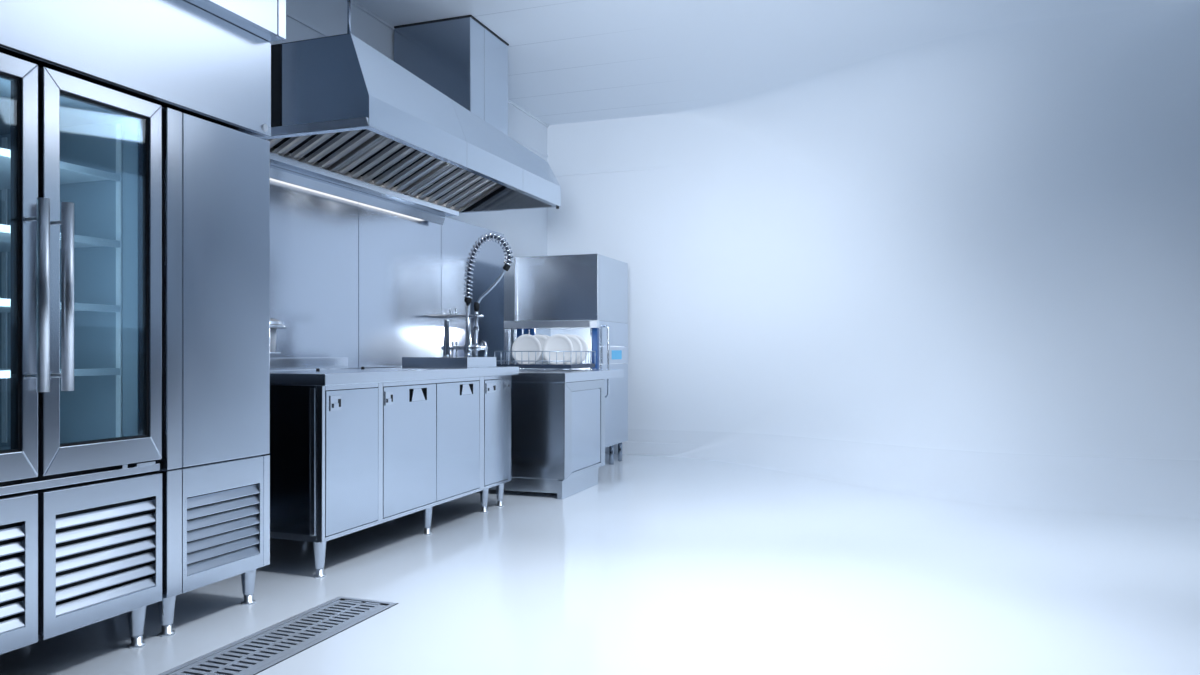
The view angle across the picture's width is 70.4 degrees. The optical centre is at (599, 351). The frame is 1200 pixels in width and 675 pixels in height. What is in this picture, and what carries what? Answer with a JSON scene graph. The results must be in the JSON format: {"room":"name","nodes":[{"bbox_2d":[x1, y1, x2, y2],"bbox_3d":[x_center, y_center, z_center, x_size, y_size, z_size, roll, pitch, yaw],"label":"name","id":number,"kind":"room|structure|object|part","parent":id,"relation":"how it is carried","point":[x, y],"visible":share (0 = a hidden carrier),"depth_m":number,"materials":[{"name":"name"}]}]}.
{"room":"commercial kitchen","nodes":[
{"label":"commercial kitchen","id":0,"kind":"room"},
{"bbox_2d":[269,0,546,363],"bbox_3d":[-2.099,-0.645,4.365,0.100,3.490,9.200,0,0,20],"label":"wall","id":1,"kind":"structure","parent":0,"point":[525,230],"depth_m":7.42,"materials":[{"name":"white paint"}]},
{"bbox_2d":[0,0,270,136],"bbox_3d":[-2.094,-1.055,2.728,0.996,0.374,1.822,0,0,20],"label":"upper cabinet","id":2,"kind":"object","parent":1,"relation":"attached to","point":[177,55],"visible":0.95,"depth_m":2.90,"materials":[{"name":"silver metal"}]},
{"bbox_2d":[183,0,285,41],"bbox_3d":[-2.060,-1.766,2.713,1.070,1.045,1.815,0,0,20],"label":"upper cabinet","id":3,"kind":"object","parent":1,"relation":"attached to","point":[264,19],"visible":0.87,"depth_m":3.24,"materials":[{"name":"silver metal"}]},
{"bbox_3d":[-1.574,-1.766,2.511,0.019,1.045,1.765,0,0,20],"label":"panel","id":4,"kind":"part","parent":3,"relation":"part of","materials":[{"name":"silver metal"}]},
{"bbox_3d":[-1.266,-1.766,3.368,0.019,1.045,0.045,0,0,20],"label":"corner post","id":5,"kind":"part","parent":3,"relation":"part of","materials":[{"name":"silver metal"}]},
{"bbox_2d":[270,178,357,366],"bbox_3d":[-1.772,-0.080,5.117,0.008,1.960,1.039,0,0,20],"label":"wall panel","id":6,"kind":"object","parent":1,"relation":"attached to","point":[314,234],"depth_m":5.17,"materials":[{"name":"silver metal"}]},
{"bbox_2d":[358,202,440,366],"bbox_3d":[-1.417,-0.080,6.107,0.008,1.960,1.056,0,0,20],"label":"backsplash panel","id":7,"kind":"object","parent":1,"relation":"attached to","point":[399,255],"depth_m":6.03,"materials":[{"name":"silver metal"}]},
{"bbox_2d":[258,0,560,224],"bbox_3d":[-1.212,-1.629,5.197,0.991,1.321,2.695,0,0,20],"label":"exhaust hood","id":8,"kind":"object","parent":1,"relation":"attached to","point":[348,121],"visible":0.92,"depth_m":4.82,"materials":[{"name":"silver metal"}]},
{"bbox_3d":[-1.565,-1.304,4.213,0.989,0.451,0.004,0,0,20],"label":"panel","id":9,"kind":"part","parent":8,"relation":"part of","materials":[{"name":"silver metal"}]},
{"bbox_3d":[-1.228,-1.900,4.159,0.031,0.780,0.031,0,0,20],"label":"hanger rod","id":10,"kind":"part","parent":8,"relation":"part of","materials":[{"name":"silver metal"}]},
{"bbox_3d":[-1.210,-1.471,5.356,0.885,0.120,2.395,0,0,20],"label":"panel","id":11,"kind":"part","parent":8,"relation":"part of","materials":[{"name":"silver metal"}]},
{"bbox_3d":[-0.746,-1.376,5.189,0.108,0.309,2.393,0,0,20],"label":"panel","id":12,"kind":"part","parent":8,"relation":"part of","materials":[{"name":"silver metal"}]},
{"bbox_3d":[-0.757,-1.246,6.463,0.989,0.335,0.004,0,0,20],"label":"panel","id":13,"kind":"part","parent":8,"relation":"part of","materials":[{"name":"silver metal"}]},
{"bbox_2d":[286,11,547,156],"bbox_3d":[-2.063,-1.975,4.299,0.012,0.020,9.100,0,0,20],"label":"trim","id":14,"kind":"structure","parent":1,"relation":"attached to","point":[292,16],"depth_m":5.23,"materials":[{"name":"white plastic"}]},
{"bbox_2d":[346,0,548,126],"bbox_3d":[-2.059,-2.280,4.298,0.020,0.020,9.100,0,0,20],"label":"trim","id":15,"kind":"structure","parent":1,"relation":"attached to","point":[354,3],"depth_m":5.89,"materials":[{"name":"white plastic"}]},
{"bbox_2d":[441,217,503,363],"bbox_3d":[-1.052,-0.080,7.125,0.008,1.960,1.098,0,0,20],"label":"backsplash panel","id":16,"kind":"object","parent":1,"relation":"attached to","point":[458,238],"depth_m":7.10,"materials":[{"name":"silver metal"}]},
{"bbox_3d":[-1.897,0.014,4.412,0.231,0.028,0.425,0,0,20],"label":"wall bracket","id":17,"kind":"object","parent":1,"relation":"attached to","visible":0},
{"bbox_2d":[270,317,286,351],"bbox_3d":[-1.842,-0.098,4.549,0.316,0.196,0.316,0,0,20],"label":"faucet","id":18,"kind":"object","parent":17,"relation":"on","point":[275,324],"visible":0.3,"depth_m":4.52,"materials":[{"name":"silver metal"}]},
{"bbox_3d":[-1.842,-0.062,4.549,0.210,0.125,0.210,0,0,20],"label":"pot","id":19,"kind":"part","parent":18,"relation":"part of","materials":[{"name":"silver metal"}]},
{"bbox_3d":[-1.842,-0.161,4.549,0.316,0.070,0.316,0,0,20],"label":"lid","id":20,"kind":"part","parent":18,"relation":"part of","materials":[{"name":"silver metal"}]},
{"bbox_2d":[353,0,775,37],"bbox_3d":[0.437,-2.290,2.181,6.150,0.001,6.800,0,0,20],"label":"ceiling","id":21,"kind":"structure","parent":0,"point":[505,18],"depth_m":5.70,"materials":[{"name":"white paint"}]},
{"bbox_2d":[394,15,508,135],"bbox_3d":[-1.066,-1.885,6.149,0.616,0.810,0.587,0,0,20],"label":"duct","id":22,"kind":"object","parent":21,"relation":"attached to","point":[460,57],"visible":0.58,"depth_m":5.89,"materials":[{"name":"silver metal"}]},
{"bbox_3d":[-1.072,-1.879,6.151,0.603,0.798,0.575,0,0,20],"label":"casing","id":23,"kind":"part","parent":22,"relation":"part of","materials":[{"name":"silver metal"}]},
{"bbox_3d":[-0.785,-1.879,6.048,0.006,0.798,0.575,0,0,20],"label":"panel","id":24,"kind":"part","parent":22,"relation":"part of","materials":[{"name":"silver metal"}]},
{"bbox_2d":[0,489,1199,674],"bbox_3d":[0.437,1.000,2.181,6.150,0.001,6.800,0,0,20],"label":"floor","id":25,"kind":"structure","parent":0,"point":[536,583],"depth_m":3.41,"materials":[{"name":"white plastic"}]},
{"bbox_2d":[0,52,161,654],"bbox_3d":[-2.010,0.071,2.643,0.931,1.858,0.873,0,0,20],"label":"fridge","id":26,"kind":"object","parent":25,"relation":"on","point":[81,160],"visible":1,"depth_m":2.76,"materials":[{"name":"silver metal"}]},
{"bbox_3d":[-1.739,0.635,2.311,0.035,0.438,0.416,0,0,20],"label":"louvre panel","id":27,"kind":"part","parent":26,"relation":"part of","materials":[{"name":"silver metal"}]},
{"bbox_3d":[-1.744,-0.239,2.313,0.045,1.214,0.416,0,0,20],"label":"door","id":28,"kind":"part","parent":26,"relation":"part of","materials":[{"name":"silver metal"}]},
{"bbox_3d":[-1.626,-0.164,2.455,0.082,0.557,0.033,0,0,20],"label":"bar handle","id":29,"kind":"part","parent":26,"relation":"part of","materials":[{"name":"silver metal"}]},
{"bbox_2d":[0,148,119,189],"bbox_3d":[-2.080,-0.598,2.668,0.642,0.024,0.767,0,0,20],"label":"shelf","id":30,"kind":"object","parent":26,"relation":"attached to","point":[72,176],"depth_m":2.89,"materials":[{"name":"silver metal"}]},
{"bbox_2d":[0,224,119,251],"bbox_3d":[-2.080,-0.370,2.668,0.642,0.024,0.767,0,0,20],"label":"shelf","id":31,"kind":"object","parent":26,"relation":"attached to","point":[81,243],"depth_m":2.89,"materials":[{"name":"silver metal"}]},
{"bbox_2d":[0,298,119,312],"bbox_3d":[-2.080,-0.148,2.668,0.642,0.024,0.767,0,0,20],"label":"shelf","id":32,"kind":"object","parent":26,"relation":"attached to","point":[105,306],"depth_m":2.87,"materials":[{"name":"silver metal"}]},
{"bbox_2d":[0,368,119,377],"bbox_3d":[-2.080,0.067,2.668,0.642,0.024,0.767,0,0,20],"label":"shelf","id":33,"kind":"object","parent":26,"relation":"attached to","point":[4,372],"depth_m":2.85,"materials":[{"name":"silver metal"}]},
{"bbox_3d":[-1.601,-0.164,2.527,0.082,0.557,0.033,0,0,20],"label":"bar handle","id":34,"kind":"part","parent":26,"relation":"part of","materials":[{"name":"silver metal"}]},
{"bbox_3d":[-1.680,0.396,2.524,0.037,0.025,0.873,0,0,20],"label":"cross rail","id":35,"kind":"part","parent":26,"relation":"part of","materials":[{"name":"silver metal"}]},
{"bbox_3d":[-1.591,0.635,2.723,0.035,0.438,0.428,0,0,20],"label":"louvre panel","id":36,"kind":"part","parent":26,"relation":"part of","materials":[{"name":"silver metal"}]},
{"bbox_3d":[-1.596,-0.239,2.724,0.045,1.214,0.426,0,0,20],"label":"door","id":37,"kind":"part","parent":26,"relation":"part of","materials":[{"name":"silver metal"}]},
{"bbox_3d":[-1.576,0.906,2.892,0.064,0.111,0.064,0,0,20],"label":"leg","id":38,"kind":"part","parent":26,"relation":"part of","materials":[{"name":"silver metal"}]},
{"bbox_3d":[-1.589,-0.253,2.724,0.006,1.071,0.318,0,0,20],"label":"glass pane","id":39,"kind":"part","parent":26,"relation":"part of","materials":[{"name":"clear glass"}]},
{"bbox_2d":[152,107,269,636],"bbox_3d":[-1.810,0.071,3.319,0.850,1.858,0.510,0,0,20],"label":"fridge","id":40,"kind":"object","parent":25,"relation":"on","point":[215,468],"visible":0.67,"depth_m":3.14,"materials":[{"name":"silver metal"}]},
{"bbox_3d":[-1.534,0.906,3.010,0.064,0.111,0.064,0,0,20],"label":"leg","id":41,"kind":"part","parent":40,"relation":"part of","materials":[{"name":"silver metal"}]},
{"bbox_3d":[-1.422,0.633,3.195,0.035,0.440,0.401,0,0,20],"label":"louvre panel","id":42,"kind":"part","parent":40,"relation":"part of","materials":[{"name":"silver metal"}]},
{"bbox_3d":[-1.421,-0.219,3.216,0.047,1.254,0.438,0,0,20],"label":"door","id":43,"kind":"part","parent":40,"relation":"part of","materials":[{"name":"silver metal"}]},
{"bbox_3d":[-1.400,0.906,3.383,0.064,0.111,0.064,0,0,20],"label":"leg","id":44,"kind":"part","parent":40,"relation":"part of","materials":[{"name":"silver metal"}]},
{"bbox_2d":[159,596,398,674],"bbox_3d":[-1.274,1.040,2.476,0.281,0.087,2.021,0,0,20],"label":"floor drain","id":45,"kind":"object","parent":25,"relation":"in","point":[257,652],"visible":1,"depth_m":2.94,"materials":[{"name":"silver metal"}]},
{"bbox_2d":[264,375,510,577],"bbox_3d":[-1.341,0.575,4.803,0.952,0.850,1.923,0,0,20],"label":"base cabinet","id":46,"kind":"object","parent":25,"relation":"on","point":[345,459],"visible":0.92,"depth_m":4.15,"materials":[{"name":"silver metal"}]},
{"bbox_3d":[-1.683,0.481,3.915,0.908,0.662,0.004,0,0,20],"label":"panel","id":47,"kind":"part","parent":46,"relation":"part of","materials":[{"name":"black metal"}]},
{"bbox_3d":[-1.679,0.827,3.923,0.909,0.030,0.020,0,0,20],"label":"rail","id":48,"kind":"part","parent":46,"relation":"part of","materials":[{"name":"silver metal"}]},
{"bbox_3d":[-1.270,0.486,3.761,0.028,0.652,0.008,0,0,20],"label":"corner post","id":49,"kind":"part","parent":46,"relation":"part of","materials":[{"name":"silver metal"}]},
{"bbox_3d":[-1.248,0.900,3.784,0.060,0.124,0.060,0,0,20],"label":"leg","id":50,"kind":"part","parent":46,"relation":"part of","materials":[{"name":"silver metal"}]},
{"bbox_3d":[-1.163,0.496,3.964,0.030,0.645,0.397,0,0,20],"label":"door","id":51,"kind":"part","parent":46,"relation":"part of","materials":[{"name":"silver metal"}]},
{"bbox_2d":[270,357,518,385],"bbox_3d":[-1.339,0.090,4.809,1.008,0.116,1.982,0,0,20],"label":"countertop","id":52,"kind":"structure","parent":46,"relation":"on","point":[308,371],"depth_m":4.75,"materials":[{"name":"silver metal"}]},
{"bbox_2d":[415,232,513,356],"bbox_3d":[-0.872,-0.361,5.412,0.704,0.786,0.060,0,0,20],"label":"faucet","id":53,"kind":"object","parent":52,"relation":"on","point":[446,347],"visible":0.98,"depth_m":5.38,"materials":[{"name":"silver metal"}]},
{"bbox_3d":[-0.970,-0.227,5.447,0.495,0.026,0.025,0,0,20],"label":"swing arm","id":54,"kind":"part","parent":53,"relation":"part of","materials":[{"name":"silver metal"}]},
{"bbox_3d":[-0.682,-0.411,5.345,0.221,0.240,0.019,0,0,20],"label":"spray arm","id":55,"kind":"part","parent":53,"relation":"part of","materials":[{"name":"silver metal"}]},
{"bbox_3d":[-0.995,0.496,4.430,0.030,0.645,0.501,0,0,20],"label":"door","id":56,"kind":"part","parent":46,"relation":"part of","materials":[{"name":"silver metal"}]},
{"bbox_3d":[-0.917,0.496,4.656,0.030,0.692,1.915,0,0,20],"label":"frame","id":57,"kind":"part","parent":46,"relation":"part of","materials":[{"name":"silver metal"}]},
{"bbox_3d":[-0.981,0.225,4.495,0.002,0.066,0.170,0,0,20],"label":"recessed pull","id":58,"kind":"part","parent":46,"relation":"part of","materials":[{"name":"silver metal"}]},
{"bbox_3d":[-0.949,0.900,4.670,0.060,0.124,0.060,0,0,20],"label":"leg","id":59,"kind":"part","parent":46,"relation":"part of","materials":[{"name":"silver metal"}]},
{"bbox_3d":[-0.825,0.496,4.905,0.030,0.645,0.501,0,0,20],"label":"door","id":60,"kind":"part","parent":46,"relation":"part of","materials":[{"name":"silver metal"}]},
{"bbox_3d":[-0.724,0.900,5.311,0.060,0.124,0.060,0,0,20],"label":"leg","id":61,"kind":"part","parent":46,"relation":"part of","materials":[{"name":"silver metal"}]},
{"bbox_3d":[-0.661,0.496,5.361,0.030,0.645,0.339,0,0,20],"label":"door","id":62,"kind":"part","parent":46,"relation":"part of","materials":[{"name":"silver metal"}]},
{"bbox_3d":[-0.649,0.900,5.519,0.060,0.124,0.060,0,0,20],"label":"leg","id":63,"kind":"part","parent":46,"relation":"part of","materials":[{"name":"silver metal"}]},
{"bbox_2d":[489,368,623,499],"bbox_3d":[-0.504,0.550,6.524,1.024,0.900,1.290,0,0,20],"label":"base cabinet","id":64,"kind":"object","parent":25,"relation":"on","point":[558,415],"visible":0.67,"depth_m":5.87,"materials":[{"name":"silver metal"}]},
{"bbox_2d":[494,351,594,368],"bbox_3d":[-0.434,0.059,6.836,0.653,0.136,0.543,0,0,20],"label":"dish rack","id":65,"kind":"object","parent":64,"relation":"on","point":[548,366],"visible":0.86,"depth_m":6.59,"materials":[{"name":"silver metal"}]},
{"bbox_2d":[512,334,540,363],"bbox_3d":[-0.582,-0.016,6.745,0.250,0.249,0.040,0,0,16],"label":"dinner plate","id":66,"kind":"object","parent":65,"relation":"in","point":[526,342],"visible":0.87,"depth_m":6.75,"materials":[{"name":"white ceramic"}]},
{"bbox_2d":[533,335,547,363],"bbox_3d":[-0.502,-0.016,6.865,0.250,0.249,0.040,0,0,16],"label":"dinner plate","id":67,"kind":"object","parent":65,"relation":"in","point":[541,338],"visible":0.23,"depth_m":6.86,"materials":[{"name":"white ceramic"}]},
{"bbox_2d":[543,334,572,363],"bbox_3d":[-0.328,-0.016,6.654,0.250,0.249,0.040,0,0,16],"label":"dinner plate","id":68,"kind":"object","parent":65,"relation":"in","point":[557,342],"visible":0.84,"depth_m":6.66,"materials":[{"name":"white ceramic"}]},
{"bbox_2d":[565,334,581,363],"bbox_3d":[-0.257,-0.016,6.777,0.250,0.249,0.040,0,0,16],"label":"dinner plate","id":69,"kind":"object","parent":65,"relation":"in","point":[577,346],"visible":0.31,"depth_m":6.76,"materials":[{"name":"white ceramic"}]},
{"bbox_2d":[574,335,587,363],"bbox_3d":[-0.214,-0.016,6.910,0.250,0.249,0.040,0,0,16],"label":"dinner plate","id":70,"kind":"object","parent":65,"relation":"in","point":[583,342],"visible":0.33,"depth_m":6.89,"materials":[{"name":"white ceramic"}]},
{"bbox_3d":[-0.105,0.540,6.150,0.012,0.660,0.823,0,0,20],"label":"frame","id":71,"kind":"part","parent":64,"relation":"part of","materials":[{"name":"silver metal"}]},
{"bbox_3d":[-0.101,0.555,6.169,0.008,0.558,0.597,0,0,20],"label":"panel","id":72,"kind":"part","parent":64,"relation":"part of","materials":[{"name":"silver metal"}]},
{"bbox_2d":[504,254,627,464],"bbox_3d":[-0.263,0.091,7.542,0.881,1.817,0.884,0,0,20],"label":"dishwasher","id":73,"kind":"object","parent":25,"relation":"on","point":[585,296],"visible":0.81,"depth_m":7.25,"materials":[{"name":"silver metal"}]},
{"bbox_3d":[-0.795,-0.029,7.305,0.040,0.341,0.045,0,0,20],"label":"guide post","id":74,"kind":"part","parent":73,"relation":"part of","materials":[{"name":"silver metal"}]},
{"bbox_3d":[-0.719,-0.539,7.308,0.030,0.555,0.008,0,0,20],"label":"hood edge trim","id":75,"kind":"part","parent":73,"relation":"part of","materials":[{"name":"silver metal"}]},
{"bbox_2d":[517,329,534,337],"bbox_3d":[-0.637,-0.077,7.313,0.172,0.355,0.016,0,0,20],"label":"curtain","id":76,"kind":"object","parent":73,"relation":"hanging from","point":[519,331],"depth_m":7.32,"materials":[{"name":"blue plastic"}]},
{"bbox_2d":[518,254,627,322],"bbox_3d":[-0.238,-0.539,7.571,0.759,0.555,0.812,0,0,20],"label":"hood","id":77,"kind":"object","parent":73,"relation":"attached to","point":[581,286],"depth_m":7.21,"materials":[{"name":"silver metal"}]},
{"bbox_3d":[-0.067,-0.029,7.060,0.015,0.341,0.045,0,0,20],"label":"guide post","id":78,"kind":"part","parent":73,"relation":"part of","materials":[{"name":"silver metal"}]},
{"bbox_3d":[-0.047,-0.539,7.067,0.059,0.555,0.008,0,0,20],"label":"hood edge trim","id":79,"kind":"part","parent":73,"relation":"part of","materials":[{"name":"silver metal"}]},
{"bbox_3d":[0.058,0.078,7.204,0.049,0.626,0.022,0,0,20],"label":"lift handle","id":80,"kind":"part","parent":73,"relation":"part of","materials":[{"name":"silver metal"}]},
{"bbox_3d":[0.103,0.907,7.570,0.042,0.186,0.041,0,0,20],"label":"leg","id":81,"kind":"part","parent":73,"relation":"part of","materials":[{"name":"silver metal"}]},
{"bbox_3d":[0.115,-0.156,7.455,0.020,0.212,0.792,0,0,20],"label":"panel","id":82,"kind":"part","parent":73,"relation":"part of","materials":[{"name":"silver metal"}]},
{"bbox_3d":[0.116,0.028,7.455,0.024,0.145,0.792,0,0,20],"label":"control panel","id":83,"kind":"part","parent":73,"relation":"part of","materials":[{"name":"silver metal"}]},
{"bbox_3d":[0.115,0.460,7.455,0.020,0.710,0.792,0,0,20],"label":"panel","id":84,"kind":"part","parent":73,"relation":"part of","materials":[{"name":"silver metal"}]},
{"bbox_3d":[0.184,0.907,7.796,0.042,0.186,0.041,0,0,20],"label":"leg","id":85,"kind":"part","parent":73,"relation":"part of","materials":[{"name":"silver metal"}]},
{"bbox_2d":[502,0,1199,530],"bbox_3d":[1.974,-0.645,6.463,6.150,3.290,2.300,0,0,20],"label":"wall","id":86,"kind":"structure","parent":0,"point":[928,257],"depth_m":6.99,"materials":[{"name":"white paint"}]},
{"bbox_2d":[554,166,671,176],"bbox_3d":[0.079,-1.775,8.362,1.300,0.020,0.026,0,0,20],"label":"trim","id":87,"kind":"structure","parent":86,"relation":"attached to","point":[649,168],"depth_m":8.35,"materials":[{"name":"white plastic"}]},
{"bbox_2d":[605,442,701,455],"bbox_3d":[0.241,0.938,8.297,1.650,0.125,0.038,0,0,20],"label":"baseboard","id":88,"kind":"structure","parent":86,"relation":"attached to","point":[628,448],"depth_m":8.20,"materials":[{"name":"white plastic"}]}
]}

